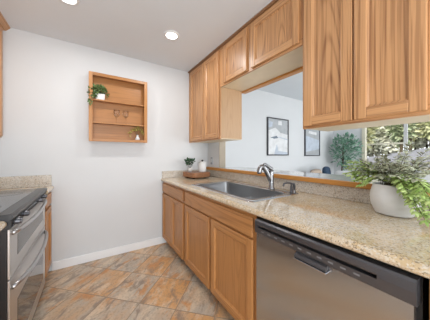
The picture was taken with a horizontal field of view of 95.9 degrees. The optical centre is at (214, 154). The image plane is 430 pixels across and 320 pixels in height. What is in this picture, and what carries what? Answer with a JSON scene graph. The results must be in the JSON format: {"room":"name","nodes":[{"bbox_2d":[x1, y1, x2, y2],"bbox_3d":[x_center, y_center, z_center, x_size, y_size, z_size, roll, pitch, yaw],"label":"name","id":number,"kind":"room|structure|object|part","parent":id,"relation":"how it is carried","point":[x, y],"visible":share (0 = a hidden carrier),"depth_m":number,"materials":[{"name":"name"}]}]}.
{"room":"kitchen","nodes":[
{"label":"kitchen","id":0,"kind":"room"},
{"bbox_2d":[33,242,234,319],"bbox_3d":[1.790,1.275,1.451,6.620,0.060,4.900,0,0,-33],"label":"floor","id":1,"kind":"structure","parent":0,"point":[152,282],"depth_m":1.78,"materials":[{"name":"tile"}]},
{"bbox_2d":[0,188,47,319],"bbox_3d":[-1.551,0.772,1.222,0.716,0.943,0.946,0,0,-33],"label":"range","id":2,"kind":"object","parent":1,"relation":"on","point":[23,242],"visible":1,"depth_m":1.21,"materials":[{"name":"silver metal"}]},
{"bbox_3d":[-1.077,0.361,1.067,0.029,0.035,0.034,0,0,-33],"label":"knob","id":3,"kind":"part","parent":2,"relation":"part of","materials":[{"name":"grey metal"}]},
{"bbox_2d":[0,188,46,221],"bbox_3d":[-1.571,0.320,1.209,0.669,0.038,0.946,0,0,-33],"label":"cooktop","id":4,"kind":"object","parent":2,"relation":"in","point":[13,203],"depth_m":1.28,"materials":[{"name":"glass"}]},
{"bbox_3d":[-1.313,0.361,1.377,0.037,0.043,0.938,0,0,-33],"label":"control panel","id":5,"kind":"part","parent":2,"relation":"part of","materials":[{"name":"metal"}]},
{"bbox_3d":[-1.306,0.513,1.382,0.010,0.257,0.932,0,0,-33],"label":"oven door","id":6,"kind":"part","parent":2,"relation":"part of","materials":[{"name":"silver metal"}]},
{"bbox_3d":[-1.306,0.911,1.382,0.010,0.527,0.932,0,0,-33],"label":"oven door","id":7,"kind":"part","parent":2,"relation":"part of","materials":[{"name":"silver metal"}]},
{"bbox_3d":[-1.164,0.361,1.201,0.029,0.035,0.034,0,0,-33],"label":"knob","id":8,"kind":"part","parent":2,"relation":"part of","materials":[{"name":"grey metal"}]},
{"bbox_3d":[-1.286,0.414,1.395,0.054,0.034,0.883,0,0,-33],"label":"handle","id":9,"kind":"part","parent":2,"relation":"part of","materials":[{"name":"silver metal"}]},
{"bbox_3d":[-1.280,0.700,1.399,0.068,0.034,0.885,0,0,-33],"label":"handle","id":10,"kind":"part","parent":2,"relation":"part of","materials":[{"name":"silver metal"}]},
{"bbox_2d":[45,192,50,277],"bbox_3d":[-1.934,0.808,1.745,0.677,0.872,0.337,0,0,-33],"label":"base cabinet","id":11,"kind":"object","parent":1,"relation":"on","point":[48,206],"visible":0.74,"depth_m":1.94,"materials":[{"name":"brown wood"}]},
{"bbox_2d":[0,175,53,194],"bbox_3d":[-1.931,0.293,1.756,0.694,0.156,0.353,0,0,-33],"label":"countertop","id":12,"kind":"structure","parent":11,"relation":"on","point":[36,181],"depth_m":1.95,"materials":[{"name":"beige stone"}]},
{"bbox_3d":[-1.658,0.452,1.923,0.020,0.117,0.297,0,0,-33],"label":"drawer","id":13,"kind":"part","parent":11,"relation":"part of","materials":[{"name":"brown wood"}]},
{"bbox_3d":[-1.660,0.839,1.922,0.014,0.504,0.189,0,0,-33],"label":"door panel","id":14,"kind":"part","parent":11,"relation":"part of","materials":[{"name":"brown wood"}]},
{"bbox_2d":[162,182,184,261],"bbox_3d":[-0.225,0.808,2.605,0.754,0.872,0.743,0,0,-33],"label":"base cabinet","id":15,"kind":"object","parent":1,"relation":"on","point":[173,197],"visible":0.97,"depth_m":2.35,"materials":[{"name":"brown wood"}]},
{"bbox_3d":[-0.632,0.839,2.558,0.020,0.612,0.335,0,0,-33],"label":"door","id":16,"kind":"part","parent":15,"relation":"part of","materials":[{"name":"brown wood"}]},
{"bbox_3d":[-0.630,0.839,2.559,0.014,0.514,0.237,0,0,-33],"label":"door panel","id":17,"kind":"part","parent":15,"relation":"part of","materials":[{"name":"brown wood"}]},
{"bbox_3d":[-0.533,0.452,2.405,0.020,0.117,0.700,0,0,-33],"label":"drawer","id":18,"kind":"part","parent":15,"relation":"part of","materials":[{"name":"brown wood"}]},
{"bbox_3d":[-0.437,0.839,2.260,0.014,0.514,0.254,0,0,-33],"label":"door panel","id":19,"kind":"part","parent":15,"relation":"part of","materials":[{"name":"brown wood"}]},
{"bbox_3d":[-0.439,0.839,2.259,0.020,0.612,0.352,0,0,-33],"label":"door","id":20,"kind":"part","parent":15,"relation":"part of","materials":[{"name":"brown wood"}]},
{"bbox_2d":[185,190,259,319],"bbox_3d":[0.267,0.808,1.842,0.754,0.872,1.071,0,0,-33],"label":"base cabinet","id":21,"kind":"object","parent":1,"relation":"on","point":[220,238],"visible":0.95,"depth_m":1.47,"materials":[{"name":"brown wood"}]},
{"bbox_3d":[-0.178,0.839,1.859,0.014,0.504,0.384,0,0,-33],"label":"door panel","id":22,"kind":"part","parent":21,"relation":"part of","materials":[{"name":"brown wood"}]},
{"bbox_3d":[-0.180,0.839,1.857,0.020,0.612,0.492,0,0,-33],"label":"door","id":23,"kind":"part","parent":21,"relation":"part of","materials":[{"name":"brown wood"}]},
{"bbox_3d":[-0.038,0.456,1.637,0.020,0.122,1.017,0,0,-33],"label":"false drawer","id":24,"kind":"part","parent":21,"relation":"part of","materials":[{"name":"brown wood"}]},
{"bbox_3d":[0.106,0.839,1.418,0.014,0.504,0.385,0,0,-33],"label":"door panel","id":25,"kind":"part","parent":21,"relation":"part of","materials":[{"name":"brown wood"}]},
{"bbox_3d":[0.104,0.839,1.417,0.020,0.612,0.493,0,0,-33],"label":"door","id":26,"kind":"part","parent":21,"relation":"part of","materials":[{"name":"brown wood"}]},
{"bbox_2d":[161,169,429,278],"bbox_3d":[0.373,0.302,1.667,0.764,0.138,2.999,0,0,-33],"label":"countertop","id":27,"kind":"structure","parent":21,"relation":"on","point":[345,217],"depth_m":1.02,"materials":[{"name":"beige stone"}]},
{"bbox_2d":[183,171,209,178],"bbox_3d":[-0.265,0.288,2.791,0.301,0.084,0.323,0,0,-41],"label":"serving board","id":28,"kind":"object","parent":27,"relation":"on","point":[194,174],"visible":0.99,"depth_m":2.68,"materials":[{"name":"brown wood"}]},
{"bbox_2d":[184,157,195,171],"bbox_3d":[-0.353,0.138,2.756,0.157,0.215,0.174,0,0,-33],"label":"potted plant","id":29,"kind":"object","parent":28,"relation":"on","point":[189,160],"visible":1,"depth_m":2.75,"materials":[{"name":"green plant"}]},
{"bbox_2d":[198,160,205,171],"bbox_3d":[-0.182,0.160,2.803,0.114,0.173,0.114,0,0,-33],"label":"canister","id":30,"kind":"object","parent":28,"relation":"on","point":[202,165],"visible":1,"depth_m":2.75,"materials":[{"name":"white ceramic"}]},
{"bbox_2d":[191,181,298,201],"bbox_3d":[0.225,0.427,1.897,0.570,0.205,0.965,0,0,-33],"label":"sink","id":31,"kind":"object","parent":27,"relation":"in","point":[239,190],"visible":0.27,"depth_m":2.00,"materials":[{"name":"silver metal"}]},
{"bbox_2d":[200,182,283,198],"bbox_3d":[0.205,0.430,1.887,0.420,0.200,0.850,0,0,-33],"label":"basin","id":32,"kind":"object","parent":31,"relation":"in","point":[245,191],"depth_m":2.10,"materials":[{"name":"silver metal"}]},
{"bbox_2d":[257,163,274,188],"bbox_3d":[0.482,0.201,1.834,0.178,0.247,0.066,0,0,-14],"label":"kitchen faucet","id":33,"kind":"object","parent":27,"relation":"on","point":[269,173],"visible":1,"depth_m":1.82,"materials":[{"name":"grey metal"}]},
{"bbox_3d":[0.473,0.180,1.835,0.163,0.178,0.048,0,0,-10],"label":"spray spout","id":34,"kind":"part","parent":33,"relation":"part of","materials":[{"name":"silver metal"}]},
{"bbox_3d":[0.505,0.116,1.839,0.099,0.077,0.038,0,0,-17],"label":"lever","id":35,"kind":"part","parent":33,"relation":"part of","materials":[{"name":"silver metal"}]},
{"bbox_2d":[283,182,292,192],"bbox_3d":[0.625,0.280,1.669,0.102,0.090,0.034,0,0,-8],"label":"soap dispenser","id":36,"kind":"object","parent":27,"relation":"on","point":[290,183],"visible":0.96,"depth_m":1.66,"materials":[{"name":"grey metal"}]},
{"bbox_2d":[292,183,295,192],"bbox_3d":[0.673,0.281,1.651,0.036,0.087,0.032,0,0,-33],"label":"sprayer","id":37,"kind":"object","parent":27,"relation":"on","point":[293,184],"visible":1,"depth_m":1.64,"materials":[{"name":"grey metal"}]},
{"bbox_2d":[342,137,429,226],"bbox_3d":[0.993,0.106,1.106,0.328,0.448,0.572,0,0,-14],"label":"potted fern","id":38,"kind":"object","parent":27,"relation":"on","point":[401,193],"visible":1,"depth_m":1.01,"materials":[{"name":"green plant"}]},
{"bbox_2d":[370,182,420,217],"bbox_3d":[0.999,0.247,1.081,0.213,0.166,0.213,0,0,-33],"label":"pot","id":39,"kind":"object","parent":27,"relation":"on","point":[384,199],"depth_m":1.02,"materials":[{"name":"white ceramic"}]},
{"bbox_2d":[255,217,429,319],"bbox_3d":[0.730,0.810,1.075,0.748,0.867,0.696,0,0,-33],"label":"dishwasher","id":40,"kind":"object","parent":1,"relation":"on","point":[300,276],"visible":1,"depth_m":0.83,"materials":[{"name":"silver metal"}]},
{"bbox_3d":[0.429,0.482,0.876,0.022,0.026,0.148,0,0,-33],"label":"latch handle","id":41,"kind":"part","parent":40,"relation":"part of","materials":[{"name":"grey"}]},
{"bbox_3d":[-1.247,0.808,0.615,0.609,0.872,0.385,0,0,-33],"label":"base cabinet","id":42,"kind":"object","parent":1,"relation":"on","visible":0},
{"bbox_2d":[0,221,6,230],"bbox_3d":[-1.223,0.293,0.633,0.667,0.156,0.389,0,0,-33],"label":"countertop","id":43,"kind":"structure","parent":42,"relation":"on","point":[3,224],"depth_m":0.94,"materials":[{"name":"beige stone"}]},
{"bbox_2d":[0,0,302,100],"bbox_3d":[1.765,-1.305,1.506,6.840,0.100,5.020,0,0,-33],"label":"ceiling","id":44,"kind":"structure","parent":0,"point":[135,29],"depth_m":1.87,"materials":[{"name":"paint"}]},
{"bbox_2d":[61,0,79,4],"bbox_3d":[-1.174,-1.248,1.545,0.160,0.014,0.160,0,0,-33],"label":"recessed light","id":45,"kind":"object","parent":44,"relation":"in","point":[70,2],"visible":1,"depth_m":1.58,"materials":[{"name":"white paint"}]},
{"bbox_2d":[164,30,178,39],"bbox_3d":[-0.454,-1.248,2.033,0.160,0.014,0.160,0,0,-33],"label":"recessed light","id":46,"kind":"object","parent":44,"relation":"in","point":[169,34],"visible":1,"depth_m":2.02,"materials":[{"name":"white paint"}]},
{"bbox_2d":[0,27,333,270],"bbox_3d":[0.438,-0.005,3.566,6.840,2.500,0.120,0,0,-33],"label":"wall","id":47,"kind":"structure","parent":0,"point":[105,195],"depth_m":2.32,"materials":[{"name":"white paint"}]},
{"bbox_2d":[0,175,51,188],"bbox_3d":[-2.030,0.273,1.891,0.674,0.116,0.020,0,0,-33],"label":"backsplash","id":48,"kind":"structure","parent":47,"relation":"attached to","point":[36,180],"depth_m":1.96,"materials":[{"name":"grey stone"}]},
{"bbox_2d":[52,237,165,270],"bbox_3d":[-1.223,1.198,2.414,1.241,0.095,0.016,0,0,-33],"label":"baseboard","id":49,"kind":"structure","parent":47,"relation":"attached to","point":[68,262],"depth_m":2.34,"materials":[{"name":"white paint"}]},
{"bbox_2d":[89,71,146,142],"bbox_3d":[-1.175,-0.546,2.389,0.637,0.787,0.109,0,0,-33],"label":"wall shelf","id":50,"kind":"object","parent":47,"relation":"attached to","point":[129,96],"visible":0.98,"depth_m":2.41,"materials":[{"name":"brown wood"}]},
{"bbox_2d":[87,83,109,105],"bbox_3d":[-1.365,-0.687,2.252,0.154,0.289,0.240,0,0,39],"label":"ivy plant","id":51,"kind":"object","parent":50,"relation":"on","point":[98,95],"visible":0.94,"depth_m":2.24,"materials":[{"name":"green plant"}]},
{"bbox_3d":[-1.348,-0.673,2.276,0.100,0.065,0.074,0,0,-33],"label":"pot","id":52,"kind":"part","parent":51,"relation":"part of","materials":[{"name":"white ceramic"}]},
{"bbox_2d":[128,127,143,139],"bbox_3d":[-1.007,-0.275,2.495,0.220,0.202,0.085,0,0,-33],"label":"bud vase","id":53,"kind":"object","parent":50,"relation":"on","point":[135,129],"visible":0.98,"depth_m":2.49,"materials":[{"name":"white ceramic"}]},
{"bbox_2d":[267,117,288,155],"bbox_3d":[1.315,-0.369,4.038,0.655,0.771,0.034,0,0,-33],"label":"picture","id":54,"kind":"object","parent":47,"relation":"attached to","point":[277,128],"visible":1,"depth_m":4.02,"materials":[{"name":"grey"}]},
{"bbox_2d":[304,129,319,155],"bbox_3d":[2.368,-0.361,4.716,0.630,0.787,0.034,0,0,-33],"label":"picture","id":55,"kind":"object","parent":47,"relation":"attached to","point":[311,137],"visible":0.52,"depth_m":4.69,"materials":[{"name":"grey"}]},
{"bbox_2d":[208,142,218,167],"bbox_3d":[1.256,-0.005,1.107,0.110,2.500,4.900,0,0,-33],"label":"wall partition","id":56,"kind":"structure","parent":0,"point":[213,148],"depth_m":2.99,"materials":[{"name":"white paint"}]},
{"bbox_2d":[188,46,241,142],"bbox_3d":[-0.039,-0.717,2.688,0.351,1.074,0.837,0,0,-33],"label":"upper cabinet","id":57,"kind":"object","parent":56,"relation":"attached to","point":[215,111],"visible":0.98,"depth_m":2.42,"materials":[{"name":"brown wood"}]},
{"bbox_3d":[-0.259,-0.704,2.727,0.020,1.013,0.396,0,0,-33],"label":"door","id":58,"kind":"part","parent":57,"relation":"part of","materials":[{"name":"brown wood"}]},
{"bbox_3d":[-0.257,-0.704,2.728,0.014,0.905,0.288,0,0,-33],"label":"door panel","id":59,"kind":"part","parent":57,"relation":"part of","materials":[{"name":"brown wood"}]},
{"bbox_3d":[-0.177,-1.245,2.599,0.021,0.018,0.837,0,0,-33],"label":"crown trim","id":60,"kind":"part","parent":57,"relation":"part of","materials":[{"name":"brown wood"}]},
{"bbox_3d":[-0.161,-0.717,2.610,0.018,1.074,0.837,0,0,-33],"label":"frame","id":61,"kind":"part","parent":57,"relation":"part of","materials":[{"name":"brown wood"}]},
{"bbox_3d":[-0.051,-0.704,2.404,0.020,1.013,0.347,0,0,-33],"label":"door","id":62,"kind":"part","parent":57,"relation":"part of","materials":[{"name":"brown wood"}]},
{"bbox_3d":[-0.049,-0.704,2.405,0.014,0.905,0.239,0,0,-33],"label":"door panel","id":63,"kind":"part","parent":57,"relation":"part of","materials":[{"name":"brown wood"}]},
{"bbox_2d":[219,141,225,167],"bbox_3d":[0.108,-0.306,2.887,0.110,0.996,0.012,0,0,-33],"label":"trim","id":64,"kind":"structure","parent":56,"relation":"attached to","point":[222,145],"depth_m":2.88,"materials":[{"name":"beige wood"}]},
{"bbox_2d":[219,0,302,90],"bbox_3d":[0.470,-1.020,1.898,0.351,0.469,1.039,0,0,-33],"label":"upper cabinet","id":65,"kind":"object","parent":56,"relation":"attached to","point":[268,46],"visible":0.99,"depth_m":1.72,"materials":[{"name":"brown wood"}]},
{"bbox_3d":[0.203,-1.006,2.015,0.014,0.300,0.275,0,0,-33],"label":"door panel","id":66,"kind":"part","parent":65,"relation":"part of","materials":[{"name":"brown wood"}]},
{"bbox_3d":[0.201,-1.006,2.014,0.020,0.408,0.383,0,0,-33],"label":"door","id":67,"kind":"part","parent":65,"relation":"part of","materials":[{"name":"brown wood"}]},
{"bbox_3d":[0.331,-1.245,1.809,0.021,0.018,1.039,0,0,-33],"label":"crown trim","id":68,"kind":"part","parent":65,"relation":"part of","materials":[{"name":"brown wood"}]},
{"bbox_3d":[0.470,-1.006,1.600,0.014,0.300,0.382,0,0,-33],"label":"door panel","id":69,"kind":"part","parent":65,"relation":"part of","materials":[{"name":"brown wood"}]},
{"bbox_3d":[0.468,-1.006,1.599,0.020,0.408,0.490,0,0,-33],"label":"door","id":70,"kind":"part","parent":65,"relation":"part of","materials":[{"name":"brown wood"}]},
{"bbox_2d":[242,66,302,93],"bbox_3d":[0.642,-0.789,2.018,0.064,0.032,1.053,0,0,-33],"label":"trim","id":71,"kind":"structure","parent":56,"relation":"attached to","point":[298,70],"depth_m":2.02,"materials":[{"name":"brown wood"}]},
{"bbox_2d":[162,169,429,211],"bbox_3d":[0.380,0.282,1.672,0.749,0.098,2.999,0,0,-33],"label":"backsplash","id":72,"kind":"structure","parent":56,"relation":"attached to","point":[341,192],"depth_m":1.71,"materials":[{"name":"grey stone"}]},
{"bbox_2d":[206,167,429,195],"bbox_3d":[0.859,0.212,1.967,0.465,0.040,2.977,0,0,-33],"label":"bar ledge","id":73,"kind":"object","parent":56,"relation":"on","point":[331,179],"visible":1,"depth_m":1.79,"materials":[{"name":"brown wood"}]},
{"bbox_2d":[303,0,429,130],"bbox_3d":[0.928,-0.717,1.187,0.351,1.074,0.650,0,0,-33],"label":"upper cabinet","id":74,"kind":"object","parent":56,"relation":"attached to","point":[366,63],"visible":1,"depth_m":1.05,"materials":[{"name":"brown wood"}]},
{"bbox_3d":[0.706,-0.704,1.234,0.014,0.895,0.179,0,0,-33],"label":"door panel","id":75,"kind":"part","parent":74,"relation":"part of","materials":[{"name":"brown wood"}]},
{"bbox_3d":[0.704,-0.704,1.233,0.020,1.013,0.297,0,0,-33],"label":"door","id":76,"kind":"part","parent":74,"relation":"part of","materials":[{"name":"brown wood"}]},
{"bbox_3d":[0.869,-0.704,0.982,0.014,0.895,0.166,0,0,-33],"label":"door panel","id":77,"kind":"part","parent":74,"relation":"part of","materials":[{"name":"brown wood"}]},
{"bbox_3d":[0.867,-0.704,0.981,0.020,1.013,0.284,0,0,-33],"label":"door","id":78,"kind":"part","parent":74,"relation":"part of","materials":[{"name":"brown wood"}]},
{"bbox_2d":[334,128,429,181],"bbox_3d":[4.622,-0.005,3.276,0.120,2.500,4.900,0,0,-33],"label":"wall","id":79,"kind":"structure","parent":0,"point":[357,132],"depth_m":4.94,"materials":[{"name":"white paint"}]},
{"bbox_2d":[362,124,429,169],"bbox_3d":[4.276,-0.305,3.731,0.090,1.200,2.440,0,0,-33],"label":"window","id":80,"kind":"structure","parent":79,"relation":"in","point":[364,130],"depth_m":4.58,"materials":[{"name":"beige"}]},
{"bbox_3d":[2.937,1.244,2.190,3.890,0.005,4.900,0,0,-33],"label":"floor","id":81,"kind":"structure","parent":0,"visible":0},
{"bbox_2d":[329,132,363,170],"bbox_3d":[3.196,0.336,4.766,0.564,1.809,0.790,0,0,-22],"label":"potted tree","id":82,"kind":"object","parent":81,"relation":"on","point":[343,142],"visible":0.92,"depth_m":4.74,"materials":[{"name":"green plant"}]},
{"bbox_2d":[335,171,361,175],"bbox_3d":[3.071,0.800,4.299,0.500,0.880,0.560,0,0,-33],"label":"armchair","id":83,"kind":"object","parent":81,"relation":"on","point":[336,172],"visible":0.08,"depth_m":4.28,"materials":[{"name":"white fabric"}]},
{"bbox_3d":[1.958,0.843,3.903,1.740,0.796,0.880,0,0,-33],"label":"sofa","id":84,"kind":"object","parent":81,"relation":"on","visible":0},
{"bbox_2d":[310,169,321,172],"bbox_3d":[2.187,0.500,4.175,0.420,0.377,0.138,0,0,-33],"label":"throw pillow","id":85,"kind":"object","parent":84,"relation":"on","point":[313,170],"visible":0.2,"depth_m":4.14,"materials":[{"name":"beige fabric"}]},
{"bbox_2d":[322,166,330,173],"bbox_3d":[2.537,0.425,4.407,0.260,0.318,0.121,0,0,-33],"label":"pillow","id":86,"kind":"object","parent":84,"relation":"on","point":[326,170],"visible":0.46,"depth_m":4.35,"materials":[{"name":"fabric"}]},
{"bbox_3d":[-1.035,-0.005,-0.369,0.100,2.500,4.900,0,0,-33],"label":"wall","id":87,"kind":"structure","parent":0,"visible":0},
{"bbox_2d":[0,12,9,137],"bbox_3d":[-1.897,-0.710,1.394,0.359,1.089,0.999,0,0,-33],"label":"upper cabinet","id":88,"kind":"object","parent":87,"relation":"attached to","point":[4,26],"visible":1,"depth_m":1.83,"materials":[{"name":"brown wood"}]},
{"bbox_3d":[-1.921,-0.690,1.671,0.020,1.030,0.420,0,0,-33],"label":"door","id":89,"kind":"part","parent":88,"relation":"part of","materials":[{"name":"brown wood"}]},
{"bbox_3d":[-1.771,-1.230,1.475,0.059,0.049,0.999,0,0,-33],"label":"crown trim","id":90,"kind":"part","parent":88,"relation":"part of","materials":[{"name":"brown wood"}]},
{"label":"outside","id":91,"kind":"structure","parent":0,"visible":0},
{"bbox_2d":[367,148,429,166],"bbox_3d":[12.742,-0.517,12.257,23.100,7.932,34.800,0,0,-33],"label":"ground","id":92,"kind":"structure","parent":91,"point":[391,156],"depth_m":8.26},
{"bbox_2d":[367,126,379,150],"bbox_3d":[9.605,-1.542,12.731,1.773,3.794,1.837,0,0,-5],"label":"tree","id":93,"kind":"object","parent":92,"relation":"on","point":[371,130],"visible":0.09,"depth_m":12.30,"materials":[{"name":"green plant"}]},
{"bbox_2d":[367,125,429,156],"bbox_3d":[19.283,-3.463,20.743,7.688,9.490,15.714,0,0,-33],"label":"woodland","id":94,"kind":"object","parent":92,"relation":"on","point":[422,142],"visible":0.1,"depth_m":19.71,"materials":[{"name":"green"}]},
{"bbox_2d":[385,123,418,151],"bbox_3d":[11.957,-2.167,12.452,1.827,4.226,1.731,0,0,32],"label":"tree","id":95,"kind":"object","parent":92,"relation":"on","point":[396,130],"visible":0.29,"depth_m":12.38,"materials":[{"name":"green plant"}]},
{"bbox_2d":[398,124,424,150],"bbox_3d":[16.685,-2.999,16.571,2.232,5.505,2.290,0,0,-33],"label":"tree","id":96,"kind":"object","parent":92,"relation":"on","point":[414,129],"visible":0.04,"depth_m":16.42,"materials":[{"name":"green plant"}]},
{"bbox_3d":[16.685,-3.372,16.571,2.232,4.760,2.290,0,0,-33],"label":"crown","id":97,"kind":"part","parent":96,"relation":"part of","materials":[{"name":"green plant"}]},
{"bbox_2d":[414,122,429,139],"bbox_3d":[11.384,-2.295,10.008,1.776,4.017,1.828,0,0,-33],"label":"tree","id":98,"kind":"object","parent":92,"relation":"on","point":[426,131],"visible":0.16,"depth_m":10.28,"materials":[{"name":"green plant"}]}
]}

